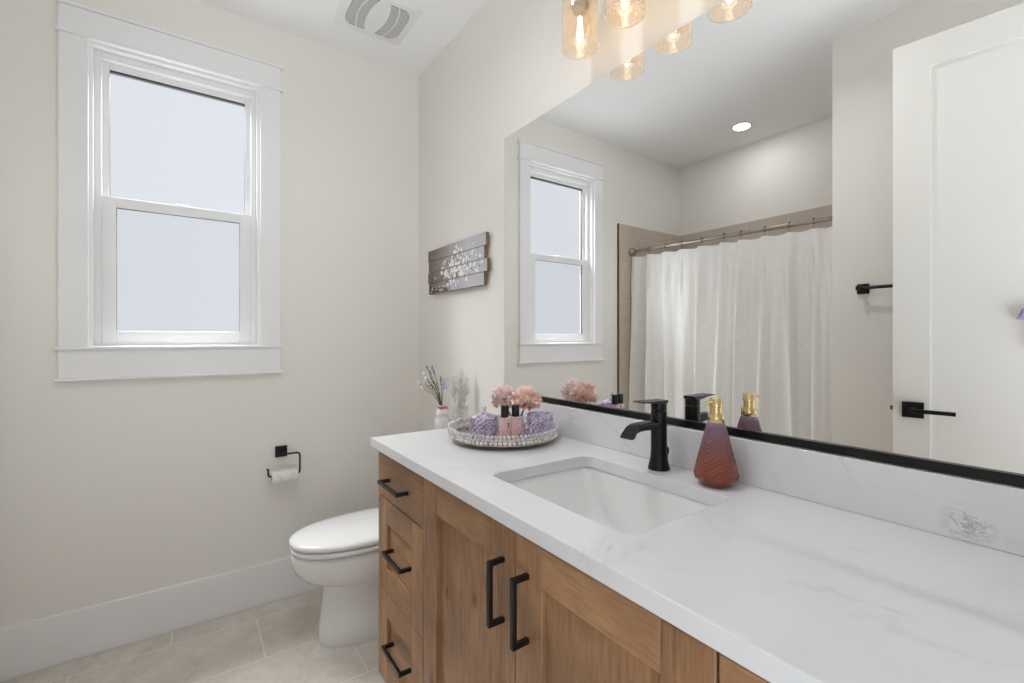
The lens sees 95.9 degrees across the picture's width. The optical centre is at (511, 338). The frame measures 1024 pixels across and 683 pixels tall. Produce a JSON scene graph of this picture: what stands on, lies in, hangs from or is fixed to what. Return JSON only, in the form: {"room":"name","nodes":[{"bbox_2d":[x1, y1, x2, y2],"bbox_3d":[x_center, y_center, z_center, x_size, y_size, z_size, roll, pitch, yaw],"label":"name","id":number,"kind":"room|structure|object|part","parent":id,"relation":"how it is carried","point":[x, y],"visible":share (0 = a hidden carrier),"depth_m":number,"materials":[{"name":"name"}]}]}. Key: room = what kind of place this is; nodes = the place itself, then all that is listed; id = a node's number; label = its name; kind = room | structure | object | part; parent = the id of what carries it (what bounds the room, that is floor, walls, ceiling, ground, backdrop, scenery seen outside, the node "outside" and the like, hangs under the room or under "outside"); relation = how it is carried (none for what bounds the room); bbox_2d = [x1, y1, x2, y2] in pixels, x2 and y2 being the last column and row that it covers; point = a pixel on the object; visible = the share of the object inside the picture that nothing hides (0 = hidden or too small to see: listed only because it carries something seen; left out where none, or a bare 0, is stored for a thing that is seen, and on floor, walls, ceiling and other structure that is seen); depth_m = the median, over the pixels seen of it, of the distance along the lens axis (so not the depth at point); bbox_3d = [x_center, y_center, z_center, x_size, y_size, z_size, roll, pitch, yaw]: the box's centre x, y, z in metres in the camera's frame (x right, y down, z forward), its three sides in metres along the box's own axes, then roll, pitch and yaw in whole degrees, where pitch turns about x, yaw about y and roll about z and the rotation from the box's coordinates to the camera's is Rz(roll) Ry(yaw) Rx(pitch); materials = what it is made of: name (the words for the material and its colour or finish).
{"room":"bathroom","nodes":[
{"label":"bathroom","id":0,"kind":"room"},
{"bbox_2d":[0,587,384,682],"bbox_3d":[-0.740,1.304,0.799,2.690,0.100,3.020,0,0,-35],"label":"floor","id":1,"kind":"structure","parent":0,"point":[277,641],"depth_m":1.82,"materials":[{"name":"tile"}]},
{"bbox_2d":[289,507,378,647],"bbox_3d":[-0.588,0.892,2.053,0.730,0.724,0.398,0,0,-35],"label":"toilet","id":2,"kind":"object","parent":1,"relation":"on","point":[339,554],"visible":0.41,"depth_m":1.88,"materials":[{"name":"white ceramic"}]},
{"bbox_3d":[-0.674,0.818,1.993,0.521,0.030,0.362,0,0,-35],"label":"lid","id":3,"kind":"part","parent":2,"relation":"part of","materials":[{"name":"white plastic"}]},
{"bbox_3d":[-0.677,0.848,1.991,0.508,0.020,0.358,0,0,-35],"label":"seat","id":4,"kind":"part","parent":2,"relation":"part of","materials":[{"name":"white plastic"}]},
{"bbox_3d":[-0.601,1.059,2.044,0.692,0.390,0.362,0,0,-35],"label":"bowl","id":5,"kind":"part","parent":2,"relation":"part of","materials":[{"name":"white ceramic"}]},
{"bbox_2d":[434,404,449,429],"bbox_3d":[-0.337,0.424,2.222,0.082,0.209,0.084,0,0,-35],"label":"bud vase","id":6,"kind":"object","parent":2,"relation":"on","point":[441,421],"visible":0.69,"depth_m":2.20,"materials":[{"name":"white ceramic"}]},
{"bbox_2d":[440,378,448,399],"bbox_3d":[-0.325,0.261,2.222,0.040,0.147,0.044,0,0,-35],"label":"flower sprig","id":7,"kind":"object","parent":6,"relation":"in","point":[443,386],"visible":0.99,"depth_m":2.22,"materials":[{"name":"plant"}]},
{"bbox_2d":[452,407,467,419],"bbox_3d":[-0.237,0.422,2.101,0.073,0.214,0.073,0,0,-35],"label":"vase","id":8,"kind":"object","parent":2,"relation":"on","point":[453,407],"visible":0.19,"depth_m":2.08,"materials":[{"name":"clear glass"}]},
{"bbox_2d":[448,374,459,417],"bbox_3d":[-0.262,0.338,2.103,0.052,0.352,0.052,0,0,-35],"label":"plume","id":9,"kind":"object","parent":8,"relation":"in","point":[453,393],"visible":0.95,"depth_m":2.10},
{"bbox_2d":[456,368,465,417],"bbox_3d":[-0.234,0.322,2.108,0.053,0.383,0.053,0,0,-35],"label":"plume","id":10,"kind":"object","parent":8,"relation":"in","point":[460,369],"visible":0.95,"depth_m":2.10},
{"bbox_2d":[459,377,470,416],"bbox_3d":[-0.217,0.343,2.100,0.064,0.341,0.051,0,0,-35],"label":"plume","id":11,"kind":"object","parent":8,"relation":"in","point":[465,388],"visible":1,"depth_m":2.09},
{"bbox_2d":[377,452,769,682],"bbox_3d":[0.230,0.812,1.040,0.583,0.884,1.682,0,0,-35],"label":"vanity cabinet","id":12,"kind":"object","parent":1,"relation":"on","point":[465,597],"visible":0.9,"depth_m":0.97,"materials":[{"name":"brown wood"}]},
{"bbox_3d":[-0.367,0.458,1.418,0.039,0.011,0.162,0,0,-35],"label":"handle","id":13,"kind":"part","parent":12,"relation":"part of","materials":[{"name":"black metal"}]},
{"bbox_3d":[-0.358,0.988,1.425,0.039,0.011,0.154,0,0,-35],"label":"handle","id":14,"kind":"part","parent":12,"relation":"part of","materials":[{"name":"black metal"}]},
{"bbox_3d":[-0.358,0.686,1.425,0.039,0.011,0.154,0,0,-35],"label":"handle","id":15,"kind":"part","parent":12,"relation":"part of","materials":[{"name":"black metal"}]},
{"bbox_3d":[-0.340,0.986,1.438,0.007,0.148,0.208,0,0,-35],"label":"panel","id":16,"kind":"part","parent":12,"relation":"part of","materials":[{"name":"brown wood"}]},
{"bbox_3d":[-0.340,0.682,1.438,0.007,0.149,0.208,0,0,-35],"label":"panel","id":17,"kind":"part","parent":12,"relation":"part of","materials":[{"name":"brown wood"}]},
{"bbox_3d":[-0.344,0.986,1.435,0.019,0.300,0.364,0,0,-35],"label":"drawer","id":18,"kind":"part","parent":12,"relation":"part of","materials":[{"name":"brown wood"}]},
{"bbox_3d":[-0.344,0.682,1.435,0.019,0.301,0.364,0,0,-35],"label":"drawer","id":19,"kind":"part","parent":12,"relation":"part of","materials":[{"name":"brown wood"}]},
{"bbox_3d":[-0.344,0.456,1.435,0.019,0.140,0.364,0,0,-35],"label":"drawer","id":20,"kind":"part","parent":12,"relation":"part of","materials":[{"name":"brown wood"}]},
{"bbox_3d":[-0.108,0.761,1.108,0.007,0.598,0.275,0,0,-35],"label":"panel","id":21,"kind":"part","parent":12,"relation":"part of","materials":[{"name":"brown wood"}]},
{"bbox_3d":[-0.113,0.761,1.105,0.019,0.750,0.435,0,0,-35],"label":"door","id":22,"kind":"part","parent":12,"relation":"part of","materials":[{"name":"brown wood"}]},
{"bbox_3d":[-0.033,0.516,0.941,0.039,0.133,0.011,0,0,-35],"label":"handle","id":23,"kind":"part","parent":12,"relation":"part of","materials":[{"name":"black metal"}]},
{"bbox_3d":[0.014,0.516,0.874,0.039,0.133,0.011,0,0,-35],"label":"handle","id":24,"kind":"part","parent":12,"relation":"part of","materials":[{"name":"black metal"}]},
{"bbox_3d":[0.141,0.761,0.752,0.007,0.598,0.266,0,0,-35],"label":"panel","id":25,"kind":"part","parent":12,"relation":"part of","materials":[{"name":"brown wood"}]},
{"bbox_3d":[0.137,0.761,0.750,0.019,0.750,0.426,0,0,-35],"label":"door","id":26,"kind":"part","parent":12,"relation":"part of","materials":[{"name":"brown wood"}]},
{"bbox_2d":[371,401,1023,682],"bbox_3d":[0.242,0.302,1.036,0.567,0.135,1.718,0,0,-35],"label":"countertop","id":27,"kind":"structure","parent":12,"relation":"on","point":[813,566],"depth_m":0.73,"materials":[{"name":"white stone"}]},
{"bbox_2d":[447,414,558,447],"bbox_3d":[-0.030,0.310,1.554,0.372,0.056,0.373,0,0,-35],"label":"tray","id":28,"kind":"object","parent":27,"relation":"on","point":[459,431],"visible":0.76,"depth_m":1.41,"materials":[{"name":"silver metal"}]},
{"bbox_2d":[471,404,497,439],"bbox_3d":[-0.089,0.265,1.482,0.086,0.108,0.086,0,0,-35],"label":"glass jar","id":29,"kind":"object","parent":28,"relation":"on","point":[482,423],"visible":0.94,"depth_m":1.45,"materials":[{"name":"purple glass"}]},
{"bbox_3d":[-0.089,0.244,1.482,0.086,0.018,0.084,0,0,-35],"label":"lid","id":30,"kind":"part","parent":29,"relation":"part of","materials":[{"name":"purple glass"}]},
{"bbox_2d":[499,405,509,439],"bbox_3d":[-0.023,0.264,1.443,0.039,0.109,0.027,0,0,-7],"label":"perfume bottle","id":31,"kind":"object","parent":28,"relation":"on","point":[504,425],"visible":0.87,"depth_m":1.43,"materials":[{"name":"pink glass"}]},
{"bbox_2d":[510,404,520,438],"bbox_3d":[0.011,0.264,1.457,0.039,0.109,0.027,0,0,-7],"label":"perfume bottle","id":32,"kind":"object","parent":28,"relation":"on","point":[515,424],"visible":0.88,"depth_m":1.45,"materials":[{"name":"pink glass"}]},
{"bbox_2d":[508,414,523,430],"bbox_3d":[0.014,0.291,1.593,0.056,0.054,0.056,0,0,-35],"label":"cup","id":33,"kind":"object","parent":28,"relation":"on","point":[511,416],"visible":0.23,"depth_m":1.58,"materials":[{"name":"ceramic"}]},
{"bbox_2d":[490,383,514,415],"bbox_3d":[-0.027,0.229,1.620,0.106,0.144,0.108,0,0,-35],"label":"flower","id":34,"kind":"object","parent":33,"relation":"in","point":[502,394],"visible":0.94,"depth_m":1.60,"materials":[{"name":"pink plant"}]},
{"bbox_2d":[510,385,542,415],"bbox_3d":[0.051,0.229,1.567,0.109,0.144,0.113,0,0,-35],"label":"flower","id":35,"kind":"object","parent":33,"relation":"in","point":[527,397],"visible":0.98,"depth_m":1.54,"materials":[{"name":"pink plant"}]},
{"bbox_2d":[523,426,531,437],"bbox_3d":[0.048,0.290,1.412,0.025,0.049,0.030,0,0,-32],"label":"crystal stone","id":36,"kind":"object","parent":28,"relation":"on","point":[527,430],"visible":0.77,"depth_m":1.40,"materials":[{"name":"purple stone"}]},
{"bbox_2d":[527,411,552,437],"bbox_3d":[0.090,0.280,1.488,0.085,0.077,0.085,0,0,-35],"label":"glass jar","id":37,"kind":"object","parent":28,"relation":"on","point":[538,421],"visible":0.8,"depth_m":1.45,"materials":[{"name":"purple glass"}]},
{"bbox_2d":[507,467,711,533],"bbox_3d":[0.206,0.440,1.064,0.391,0.142,0.503,0,0,-35],"label":"undermount sink","id":38,"kind":"object","parent":27,"relation":"in","point":[619,504],"visible":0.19,"depth_m":1.23,"materials":[{"name":"white ceramic"}]},
{"bbox_2d":[620,399,669,471],"bbox_3d":[0.343,0.248,1.171,0.161,0.180,0.055,0,0,-35],"label":"faucet","id":39,"kind":"object","parent":27,"relation":"on","point":[658,461],"visible":1,"depth_m":1.18,"materials":[{"name":"black metal"}]},
{"bbox_3d":[0.324,0.228,1.158,0.115,0.034,0.043,0,0,-35],"label":"spout","id":40,"kind":"part","parent":39,"relation":"part of","materials":[{"name":"black metal"}]},
{"bbox_3d":[0.356,0.172,1.181,0.101,0.028,0.040,0,0,-35],"label":"lever","id":41,"kind":"part","parent":39,"relation":"part of","materials":[{"name":"black metal"}]},
{"bbox_2d":[693,397,739,488],"bbox_3d":[0.471,0.237,1.069,0.100,0.200,0.097,0,0,-35],"label":"soap dispenser","id":42,"kind":"object","parent":27,"relation":"on","point":[715,464],"visible":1,"depth_m":1.04,"materials":[{"name":"multicoloured glass"}]},
{"bbox_3d":[0.370,0.456,0.416,0.019,0.140,0.380,0,0,-35],"label":"drawer","id":43,"kind":"part","parent":12,"relation":"part of","materials":[{"name":"brown wood"}]},
{"bbox_2d":[0,0,417,627],"bbox_3d":[-1.621,-0.118,1.952,2.570,2.743,0.120,0,0,-35],"label":"wall","id":44,"kind":"structure","parent":0,"point":[110,490],"depth_m":2.07,"materials":[{"name":"beige paint"}]},
{"bbox_2d":[0,557,320,680],"bbox_3d":[-1.208,1.158,2.159,1.655,0.191,0.015,0,0,-35],"label":"baseboard","id":45,"kind":"structure","parent":44,"relation":"attached to","point":[45,642],"depth_m":1.91,"materials":[{"name":"white paint"}]},
{"bbox_2d":[54,0,282,381],"bbox_3d":[-1.456,-0.569,2.038,0.792,1.471,0.128,0,0,-35],"label":"window","id":46,"kind":"structure","parent":44,"relation":"in","point":[94,44],"depth_m":1.93,"materials":[{"name":"white paint"}]},
{"bbox_3d":[-1.711,-0.576,1.804,0.086,1.216,0.019,0,0,-35],"label":"casing","id":47,"kind":"part","parent":46,"relation":"part of","materials":[{"name":"white paint"}]},
{"bbox_3d":[-1.430,-1.243,2.001,0.772,0.097,0.019,0,0,-35],"label":"head casing","id":48,"kind":"part","parent":46,"relation":"part of","materials":[{"name":"white paint"}]},
{"bbox_3d":[-1.470,-0.570,2.059,0.576,1.200,0.062,0,0,-35],"label":"frame","id":49,"kind":"part","parent":46,"relation":"part of","materials":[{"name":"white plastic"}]},
{"bbox_3d":[-1.477,-0.847,2.068,0.536,0.591,0.030,0,0,-35],"label":"sash","id":50,"kind":"part","parent":46,"relation":"part of","materials":[{"name":"white plastic"}]},
{"bbox_3d":[-1.461,-0.284,2.046,0.532,0.597,0.026,0,0,-35],"label":"sash","id":51,"kind":"part","parent":46,"relation":"part of","materials":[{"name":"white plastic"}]},
{"bbox_3d":[-1.149,-0.576,2.198,0.086,1.216,0.019,0,0,-35],"label":"casing","id":52,"kind":"part","parent":46,"relation":"part of","materials":[{"name":"white paint"}]},
{"bbox_2d":[266,445,300,477],"bbox_3d":[-1.096,0.585,2.212,0.149,0.134,0.056,0,0,-35],"label":"toilet paper holder","id":53,"kind":"object","parent":44,"relation":"attached to","point":[280,451],"visible":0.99,"depth_m":2.22,"materials":[{"name":"black metal"}]},
{"bbox_3d":[-1.112,0.544,2.227,0.052,0.052,0.012,0,0,-35],"label":"wall plate","id":54,"kind":"part","parent":53,"relation":"part of","materials":[{"name":"black metal"}]},
{"bbox_2d":[270,467,297,484],"bbox_3d":[-1.080,0.654,2.193,0.112,0.063,0.065,0,0,-35],"label":"toilet paper roll","id":55,"kind":"object","parent":53,"relation":"on","point":[285,475],"visible":0.99,"depth_m":2.17,"materials":[{"name":"paper"}]},
{"bbox_2d":[196,0,486,77],"bbox_3d":[-0.786,-1.539,0.864,2.690,0.100,2.860,0,0,-35],"label":"ceiling","id":56,"kind":"structure","parent":0,"point":[439,22],"depth_m":2.21,"materials":[{"name":"paint"}]},
{"bbox_2d":[333,0,422,44],"bbox_3d":[-0.619,-1.480,2.125,0.324,0.017,0.324,0,0,-35],"label":"exhaust fan","id":57,"kind":"object","parent":56,"relation":"attached to","point":[389,21],"visible":1,"depth_m":2.12,"materials":[{"name":"white paint"}]},
{"bbox_2d":[345,0,380,28],"bbox_3d":[-0.681,-1.475,2.082,0.102,0.001,0.230,0,0,-35],"label":"grille","id":58,"kind":"object","parent":57,"relation":"attached to","point":[359,14],"depth_m":2.09,"materials":[{"name":"white plastic"}]},
{"bbox_2d":[375,5,408,38],"bbox_3d":[-0.558,-1.475,2.168,0.102,0.001,0.230,0,0,-35],"label":"grille","id":59,"kind":"object","parent":57,"relation":"attached to","point":[393,22],"depth_m":2.16,"materials":[{"name":"white plastic"}]},
{"bbox_2d":[418,0,1020,486],"bbox_3d":[0.267,-0.118,1.602,0.120,2.743,2.860,0,0,-35],"label":"wall","id":60,"kind":"structure","parent":0,"point":[507,66],"depth_m":2.04,"materials":[{"name":"beige paint"}]},
{"bbox_2d":[428,232,489,294],"bbox_3d":[-0.267,-0.347,2.235,0.027,0.228,0.594,0,0,-35],"label":"wall art","id":61,"kind":"object","parent":60,"relation":"attached to","point":[463,264],"visible":1,"depth_m":2.18,"materials":[{"name":"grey wood"}]},
{"bbox_2d":[449,279,457,289],"bbox_3d":[-0.282,-0.259,2.233,0.001,0.046,0.090,0,0,-35],"label":"vase","id":62,"kind":"object","parent":61,"relation":"on","point":[453,283],"depth_m":2.23,"materials":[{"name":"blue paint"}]},
{"bbox_2d":[562,0,597,59],"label":"vanity light","id":63,"kind":"object","parent":60,"relation":"attached to","point":[579,8],"depth_m":1.39,"materials":[{"name":"clear glass"}]},
{"bbox_2d":[571,0,588,15],"bbox_3d":[0.205,-1.039,1.393,0.060,0.105,0.060,0,0,-35],"label":"socket","id":64,"kind":"object","parent":63,"relation":"attached to","point":[579,7],"depth_m":1.38,"materials":[{"name":"gold metal"}]},
{"bbox_2d":[605,0,645,28],"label":"vanity light","id":65,"kind":"object","parent":60,"relation":"attached to","point":[624,1],"depth_m":1.24,"materials":[{"name":"clear glass"}]},
{"bbox_2d":[504,0,1023,486],"bbox_3d":[0.448,-0.297,1.226,0.013,1.058,1.677,0,0,-35],"label":"wall mirror","id":66,"kind":"object","parent":60,"relation":"attached to","point":[806,217],"visible":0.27,"depth_m":1.00,"materials":[{"name":"silver mirror"}]},
{"bbox_2d":[507,401,1023,556],"bbox_3d":[0.467,0.286,1.194,0.020,0.104,1.718,0,0,-35],"label":"backsplash","id":67,"kind":"structure","parent":60,"relation":"attached to","point":[989,514],"depth_m":0.89,"materials":[{"name":"white stone"}]}
]}

